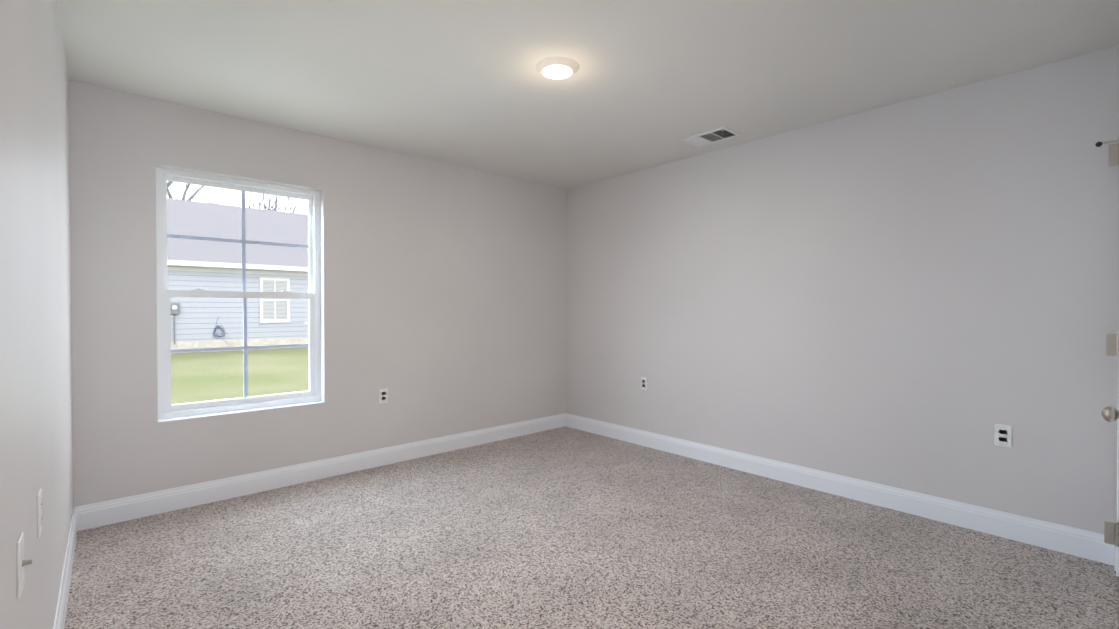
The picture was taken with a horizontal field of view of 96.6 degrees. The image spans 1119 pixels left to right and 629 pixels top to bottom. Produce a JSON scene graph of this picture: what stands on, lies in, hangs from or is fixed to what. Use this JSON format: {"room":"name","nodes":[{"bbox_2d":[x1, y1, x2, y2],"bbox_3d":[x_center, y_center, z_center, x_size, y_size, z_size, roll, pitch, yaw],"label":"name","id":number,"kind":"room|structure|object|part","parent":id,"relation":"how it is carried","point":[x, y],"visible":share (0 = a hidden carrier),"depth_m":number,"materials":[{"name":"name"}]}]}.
{"room":"empty bedroom","nodes":[
{"label":"empty bedroom","id":0,"kind":"room"},
{"bbox_2d":[0,0,72,628],"bbox_3d":[-1.417,-0.028,1.262,0.120,2.440,4.100,-1,1,-42],"label":"wall","id":1,"kind":"structure","parent":0,"point":[36,435],"depth_m":1.31,"materials":[{"name":"beige paint"}]},
{"bbox_2d":[17,532,31,597],"bbox_3d":[-1.131,0.526,1.055,0.019,0.115,0.070,-1,1,-42],"label":"outlet plate","id":2,"kind":"object","parent":1,"relation":"attached to","point":[21,562],"visible":1,"depth_m":1.04,"materials":[{"name":"white plastic"}]},
{"bbox_2d":[37,489,42,537],"bbox_3d":[-1.404,0.536,1.347,0.007,0.115,0.070,-1,1,-42],"label":"electrical outlet","id":3,"kind":"object","parent":1,"relation":"attached to","point":[39,513],"visible":1,"depth_m":1.32,"materials":[{"name":"white plastic"}]},
{"bbox_2d":[53,506,80,628],"bbox_3d":[-1.351,1.126,1.300,0.014,0.132,3.810,-1,1,-42],"label":"baseboard","id":4,"kind":"structure","parent":1,"relation":"attached to","point":[60,616],"depth_m":2.10,"materials":[{"name":"white wood"}]},
{"bbox_2d":[69,80,565,506],"bbox_3d":[-1.345,-0.056,3.983,3.650,2.440,0.170,-1,1,-42],"label":"wall","id":5,"kind":"structure","parent":0,"point":[442,298],"depth_m":3.63,"materials":[{"name":"beige paint"}]},
{"bbox_2d":[156,167,323,422],"bbox_3d":[-2.083,-0.126,3.308,0.930,1.525,0.170,-1,1,-42],"label":"window unit","id":6,"kind":"structure","parent":5,"relation":"in","point":[166,409],"depth_m":3.29,"materials":[{"name":"white plastic"}]},
{"bbox_2d":[81,413,564,530],"bbox_3d":[-1.279,1.099,3.930,3.600,0.132,0.014,-1,1,-42],"label":"baseboard","id":7,"kind":"structure","parent":5,"relation":"attached to","point":[98,514],"depth_m":3.39,"materials":[{"name":"white wood"}]},
{"bbox_2d":[379,388,387,403],"bbox_3d":[-1.362,0.630,3.855,0.070,0.115,0.007,-1,1,-42],"label":"outlet","id":8,"kind":"object","parent":5,"relation":"attached to","point":[383,395],"visible":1,"depth_m":3.85,"materials":[{"name":"white plastic"}]},
{"bbox_2d":[56,0,1118,189],"bbox_3d":[-0.023,-1.311,2.517,3.890,0.100,4.100,-1,1,-42],"label":"ceiling","id":9,"kind":"structure","parent":0,"point":[647,84],"depth_m":2.49,"materials":[{"name":"paint"}]},
{"bbox_2d":[535,56,578,78],"bbox_3d":[-0.011,-1.248,2.543,0.224,0.026,0.224,-1,1,-42],"label":"recessed light","id":10,"kind":"object","parent":9,"relation":"in","point":[556,67],"visible":1,"depth_m":2.50,"materials":[{"name":"white"}]},
{"bbox_2d":[682,126,741,146],"bbox_3d":[1.086,-1.267,3.565,0.230,0.009,0.340,-1,1,-42],"label":"ceiling vent","id":11,"kind":"object","parent":9,"relation":"in","point":[712,136],"visible":1,"depth_m":3.56,"materials":[{"name":"white metal"}]},
{"bbox_2d":[64,426,1118,628],"bbox_3d":[-0.023,1.229,2.542,3.890,0.100,4.100,-1,1,-42],"label":"floor","id":12,"kind":"structure","parent":0,"point":[565,527],"depth_m":2.41,"materials":[{"name":"carpet"}]},
{"bbox_2d":[566,45,1118,533],"bbox_3d":[1.372,-0.054,3.797,0.120,2.440,4.100,-1,1,-42],"label":"wall","id":13,"kind":"structure","parent":0,"point":[920,295],"depth_m":3.01,"materials":[{"name":"beige paint"}]},
{"bbox_2d":[641,377,646,389],"bbox_3d":[0.746,0.609,4.398,0.007,0.115,0.070,-1,1,-42],"label":"electrical outlet","id":14,"kind":"object","parent":13,"relation":"attached to","point":[643,383],"visible":1,"depth_m":4.40,"materials":[{"name":"white plastic"}]},
{"bbox_2d":[565,413,1115,570],"bbox_3d":[1.337,1.101,3.744,0.020,0.132,3.810,-1,1,-42],"label":"baseboard","id":15,"kind":"structure","parent":13,"relation":"attached to","point":[1089,545],"depth_m":3.02,"materials":[{"name":"white wood"}]},
{"bbox_2d":[994,424,1011,447],"bbox_3d":[2.348,0.641,2.637,0.007,0.115,0.070,-1,1,-42],"label":"electrical outlet","id":16,"kind":"object","parent":13,"relation":"attached to","point":[1003,435],"visible":1,"depth_m":2.63,"materials":[{"name":"white plastic"}]},
{"bbox_3d":[1.316,-0.026,1.057,3.650,2.440,0.120,-1,1,-42],"label":"wall","id":17,"kind":"structure","parent":0,"visible":0},
{"bbox_2d":[1116,357,1118,575],"bbox_3d":[2.218,0.130,1.884,1.040,2.112,0.128,-1,1,-42],"label":"door frame","id":18,"kind":"structure","parent":17,"relation":"attached to","point":[1117,561],"depth_m":2.25,"materials":[{"name":"white paint"}]},
{"bbox_3d":[2.192,0.156,1.910,0.904,2.035,0.035,-1,1,-42],"label":"door","id":19,"kind":"structure","parent":17,"relation":"in","visible":0},
{"bbox_2d":[1095,139,1118,546],"bbox_3d":[2.166,0.132,1.948,0.920,1.832,0.120,-1,1,-42],"label":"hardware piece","id":20,"kind":"object","parent":19,"relation":"attached to","point":[1111,529],"visible":1,"depth_m":2.25,"materials":[{"name":"silver metal"}]},
{"label":"outside","id":21,"kind":"structure","parent":0,"visible":0},
{"bbox_2d":[171,347,308,404],"bbox_3d":[-35.657,1.046,53.892,140.000,0.300,119.830,-1,1,-42],"label":"lawn","id":22,"kind":"structure","parent":21,"point":[209,377],"depth_m":11.24,"materials":[{"name":"green plant"}]},
{"bbox_2d":[167,181,220,200],"bbox_3d":[-25.380,-6.022,31.132,12.007,14.349,11.419,-1,1,-42],"label":"tree","id":23,"kind":"object","parent":22,"relation":"on","point":[187,186],"depth_m":31.48,"materials":[{"name":"grey plant"}]},
{"bbox_2d":[167,198,307,352],"bbox_3d":[-15.076,-1.828,22.303,26.600,6.190,12.420,-1,1,-42],"label":"neighbor house","id":24,"kind":"structure","parent":22,"relation":"on","point":[288,232],"depth_m":18.26,"materials":[{"name":"grey"}]},
{"bbox_3d":[-11.725,0.590,17.347,0.549,1.086,0.052,-1,1,-42],"label":"cable coil","id":25,"kind":"part","parent":24,"relation":"part of","materials":[{"name":"rubber"}]},
{"bbox_2d":[204,191,307,213],"bbox_3d":[-23.844,-5.266,40.058,7.277,12.706,9.723,-1,1,-42],"label":"tree","id":26,"kind":"object","parent":22,"relation":"on","point":[271,206],"depth_m":40.05,"materials":[{"name":"grey plant"}]}
]}

